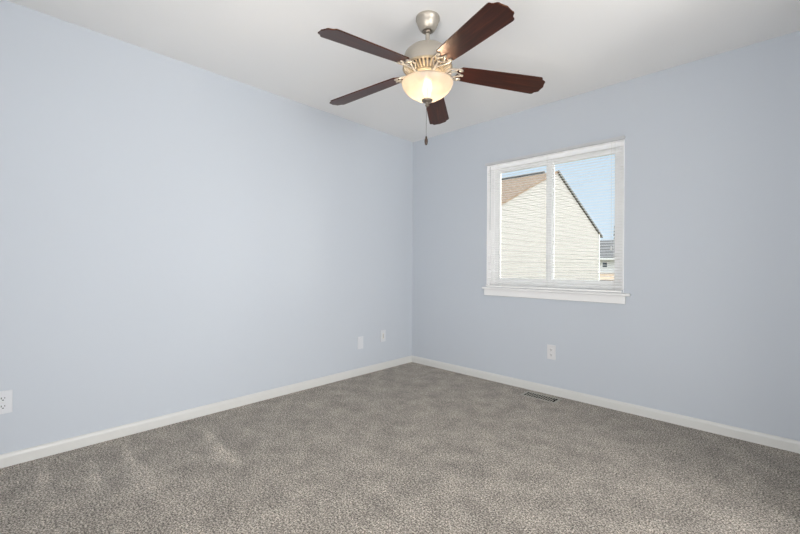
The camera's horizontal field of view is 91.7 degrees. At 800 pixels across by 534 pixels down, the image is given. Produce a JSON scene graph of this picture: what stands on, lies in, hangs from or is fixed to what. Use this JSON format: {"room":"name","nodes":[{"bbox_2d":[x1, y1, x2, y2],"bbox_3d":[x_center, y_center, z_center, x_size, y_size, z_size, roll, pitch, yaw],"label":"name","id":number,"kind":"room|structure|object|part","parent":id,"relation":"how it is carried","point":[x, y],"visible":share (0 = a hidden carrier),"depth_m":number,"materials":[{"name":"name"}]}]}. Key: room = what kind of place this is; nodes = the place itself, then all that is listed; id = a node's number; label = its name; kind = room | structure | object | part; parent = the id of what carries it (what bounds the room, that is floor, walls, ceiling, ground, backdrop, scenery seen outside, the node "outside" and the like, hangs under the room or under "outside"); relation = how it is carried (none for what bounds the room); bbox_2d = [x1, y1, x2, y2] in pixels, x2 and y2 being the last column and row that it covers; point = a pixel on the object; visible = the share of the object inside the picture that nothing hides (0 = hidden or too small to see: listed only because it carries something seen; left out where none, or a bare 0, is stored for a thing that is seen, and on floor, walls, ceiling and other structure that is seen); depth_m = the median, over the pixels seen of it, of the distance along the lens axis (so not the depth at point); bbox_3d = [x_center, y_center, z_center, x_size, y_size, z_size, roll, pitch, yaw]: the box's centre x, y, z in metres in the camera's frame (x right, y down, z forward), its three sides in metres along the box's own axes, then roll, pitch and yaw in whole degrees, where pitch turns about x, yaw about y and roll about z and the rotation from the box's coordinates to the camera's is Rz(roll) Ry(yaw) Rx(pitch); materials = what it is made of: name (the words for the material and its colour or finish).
{"room":"empty bedroom","nodes":[
{"label":"empty bedroom","id":0,"kind":"room"},
{"bbox_2d":[0,0,412,453],"bbox_3d":[-1.280,-0.165,2.953,0.140,2.440,4.230,0,0,44],"label":"wall","id":1,"kind":"structure","parent":0,"point":[176,235],"depth_m":2.58,"materials":[{"name":"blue paint"}]},
{"bbox_2d":[0,390,12,413],"bbox_3d":[-2.071,0.712,2.027,0.009,0.120,0.072,0,0,44],"label":"wall outlet","id":2,"kind":"object","parent":1,"relation":"attached to","point":[6,397],"visible":1,"depth_m":2.04,"materials":[{"name":"grey plastic"}]},
{"bbox_2d":[0,404,7,409],"bbox_3d":[-2.070,0.733,2.025,0.004,0.025,0.034,0,0,44],"label":"receptacle","id":3,"kind":"object","parent":2,"relation":"attached to","point":[2,406],"depth_m":2.03,"materials":[{"name":"white plastic"}]},
{"bbox_2d":[0,396,7,400],"bbox_3d":[-2.069,0.691,2.025,0.004,0.025,0.034,0,0,44],"label":"receptacle","id":4,"kind":"object","parent":2,"relation":"attached to","point":[2,398],"depth_m":2.03,"materials":[{"name":"white plastic"}]},
{"bbox_2d":[0,355,411,467],"bbox_3d":[-1.232,1.021,2.899,0.014,0.068,3.950,0,0,44],"label":"baseboard","id":5,"kind":"structure","parent":1,"relation":"attached to","point":[48,449],"depth_m":2.58,"materials":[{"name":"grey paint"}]},
{"bbox_2d":[357,336,362,348],"bbox_3d":[-0.385,0.748,3.784,0.007,0.120,0.072,0,0,44],"label":"wall plate","id":6,"kind":"object","parent":1,"relation":"attached to","point":[360,339],"visible":1,"depth_m":3.78,"materials":[{"name":"grey plastic"}]},
{"bbox_2d":[380,330,385,341],"bbox_3d":[-0.174,0.720,4.002,0.009,0.120,0.072,0,0,44],"label":"wall plate","id":7,"kind":"object","parent":1,"relation":"attached to","point":[382,332],"visible":1,"depth_m":3.99,"materials":[{"name":"grey plastic"}]},
{"bbox_2d":[0,362,799,533],"bbox_3d":[0.369,1.125,-0.476,7.280,0.120,6.880,0,0,44],"label":"floor","id":8,"kind":"structure","parent":0,"point":[408,448],"depth_m":1.99,"materials":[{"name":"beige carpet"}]},
{"bbox_2d":[520,391,561,403],"bbox_3d":[1.146,1.067,3.168,0.292,0.006,0.140,0,0,44],"label":"floor vent","id":9,"kind":"object","parent":8,"relation":"in","point":[530,394],"visible":1,"depth_m":3.16,"materials":[{"name":"black metal"}]},
{"bbox_2d":[526,392,555,401],"bbox_3d":[1.146,1.068,3.168,0.252,0.002,0.096,0,0,44],"label":"grille","id":10,"kind":"object","parent":9,"relation":"attached to","point":[534,395],"depth_m":3.16,"materials":[{"name":"grey metal"}]},
{"bbox_2d":[7,0,799,141],"bbox_3d":[0.385,-1.450,-0.476,7.280,0.150,6.880,0,0,44],"label":"ceiling","id":11,"kind":"structure","parent":0,"point":[577,47],"depth_m":2.35,"materials":[{"name":"white paint"}]},
{"bbox_2d":[318,2,544,144],"bbox_3d":[0.113,-1.023,2.130,1.283,0.707,1.255,0,0,44],"label":"ceiling fan","id":12,"kind":"object","parent":11,"relation":"hanging from","point":[427,68],"visible":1,"depth_m":2.06,"materials":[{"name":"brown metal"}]},
{"bbox_3d":[-0.157,-1.055,1.873,0.514,0.006,0.141,-7,17,-42],"label":"blade","id":13,"kind":"part","parent":12,"relation":"part of","materials":[{"name":"brown wood"}]},
{"bbox_3d":[-0.210,-1.056,2.360,0.514,0.006,0.141,-6,9,30],"label":"blade","id":14,"kind":"part","parent":12,"relation":"part of","materials":[{"name":"brown wood"}]},
{"bbox_2d":[402,55,451,75],"bbox_3d":[0.152,-1.078,2.153,0.276,0.038,0.276,0,0,44],"label":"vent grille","id":15,"kind":"object","parent":12,"relation":"attached to","point":[420,62],"depth_m":2.07,"materials":[{"name":"gold metal"}]},
{"bbox_3d":[0.151,-0.965,2.153,0.284,0.100,0.284,0,0,44],"label":"lamp shade","id":16,"kind":"part","parent":12,"relation":"part of","materials":[{"name":"white glass"}]},
{"bbox_3d":[0.236,-1.053,2.561,0.141,0.006,0.514,-12,-8,11],"label":"blade","id":17,"kind":"part","parent":12,"relation":"part of","materials":[{"name":"brown wood"}]},
{"bbox_3d":[0.323,-1.052,1.773,0.141,0.006,0.514,14,0,-25],"label":"blade","id":18,"kind":"part","parent":12,"relation":"part of","materials":[{"name":"brown wood"}]},
{"bbox_3d":[0.566,-1.051,2.198,0.514,0.006,0.141,6,-13,-6],"label":"blade","id":19,"kind":"part","parent":12,"relation":"part of","materials":[{"name":"brown wood"}]},
{"bbox_2d":[412,31,799,440],"bbox_3d":[1.349,-0.148,3.263,3.220,2.440,0.140,0,0,44],"label":"wall","id":20,"kind":"structure","parent":0,"point":[708,328],"depth_m":2.69,"materials":[{"name":"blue paint"}]},
{"bbox_2d":[547,344,555,359],"bbox_3d":[1.261,0.719,3.239,0.072,0.120,0.009,0,0,44],"label":"wall outlet","id":21,"kind":"object","parent":20,"relation":"attached to","point":[551,349],"visible":1,"depth_m":3.23,"materials":[{"name":"grey plastic"}]},
{"bbox_2d":[482,139,630,303],"bbox_3d":[1.282,-0.337,3.307,1.238,1.229,0.172,0,0,44],"label":"window","id":22,"kind":"structure","parent":20,"relation":"in","point":[586,296],"depth_m":3.32,"materials":[{"name":"white plastic"}]},
{"bbox_3d":[1.105,-0.380,3.512,0.552,1.057,0.026,0,0,44],"label":"sash","id":23,"kind":"part","parent":22,"relation":"part of","materials":[{"name":"white plastic"}]},
{"bbox_2d":[485,135,624,292],"bbox_3d":[1.232,-0.382,3.266,1.172,1.160,0.040,0,0,44],"label":"window blind","id":24,"kind":"object","parent":22,"relation":"attached to","point":[623,136],"visible":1,"depth_m":3.20,"materials":[{"name":"grey plastic"}]},
{"bbox_3d":[0.906,-0.376,3.587,0.005,1.115,0.028,0,0,44],"label":"ladder cord","id":25,"kind":"part","parent":24,"relation":"part of","materials":[{"name":"white fabric"}]},
{"bbox_3d":[1.238,-0.374,3.269,0.005,1.115,0.028,0,0,44],"label":"ladder cord","id":26,"kind":"part","parent":24,"relation":"part of","materials":[{"name":"white fabric"}]},
{"bbox_3d":[1.232,0.189,3.270,1.142,0.014,0.026,0,0,44],"label":"rail","id":27,"kind":"part","parent":24,"relation":"part of","materials":[{"name":"white plastic"}]},
{"bbox_3d":[1.232,-0.950,3.263,1.172,0.022,0.027,0,0,44],"label":"head rail","id":28,"kind":"part","parent":24,"relation":"part of","materials":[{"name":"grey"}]},
{"bbox_3d":[1.584,-0.534,2.910,0.002,0.770,0.004,0,0,-1],"label":"lift cord","id":29,"kind":"part","parent":24,"relation":"part of","materials":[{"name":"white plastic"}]},
{"bbox_3d":[1.608,-0.371,2.913,0.005,1.115,0.028,0,0,44],"label":"ladder cord","id":30,"kind":"part","parent":24,"relation":"part of","materials":[{"name":"white plastic"}]},
{"bbox_3d":[1.250,0.209,3.277,1.238,0.020,0.090,0,0,44],"label":"sill","id":31,"kind":"part","parent":22,"relation":"part of","materials":[{"name":"white paint"}]},
{"bbox_3d":[1.497,-0.377,3.179,0.574,1.057,0.026,0,0,44],"label":"sash","id":32,"kind":"part","parent":22,"relation":"part of","materials":[{"name":"white plastic"}]},
{"bbox_2d":[412,356,799,453],"bbox_3d":[1.288,1.037,3.208,3.192,0.068,0.014,0,0,44],"label":"baseboard","id":33,"kind":"structure","parent":20,"relation":"attached to","point":[765,439],"depth_m":2.80,"materials":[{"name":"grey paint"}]},
{"label":"outside","id":34,"kind":"structure","parent":0,"visible":0},
{"bbox_3d":[38.423,4.205,44.208,120.000,0.300,109.400,0,0,44],"label":"ground","id":35,"kind":"structure","parent":34,"visible":0},
{"bbox_2d":[501,170,602,280],"bbox_3d":[2.051,-0.099,20.241,12.370,7.850,11.500,0,0,44],"label":"neighbor house","id":36,"kind":"structure","parent":35,"relation":"on","point":[588,264],"depth_m":15.20,"materials":[{"name":"beige plastic"}]},
{"bbox_2d":[599,240,613,280],"bbox_3d":[22.712,0.446,45.873,21.800,7.020,11.800,0,0,44],"label":"house","id":37,"kind":"structure","parent":35,"relation":"on","point":[604,264],"depth_m":42.50,"materials":[{"name":"grey"}]}
]}

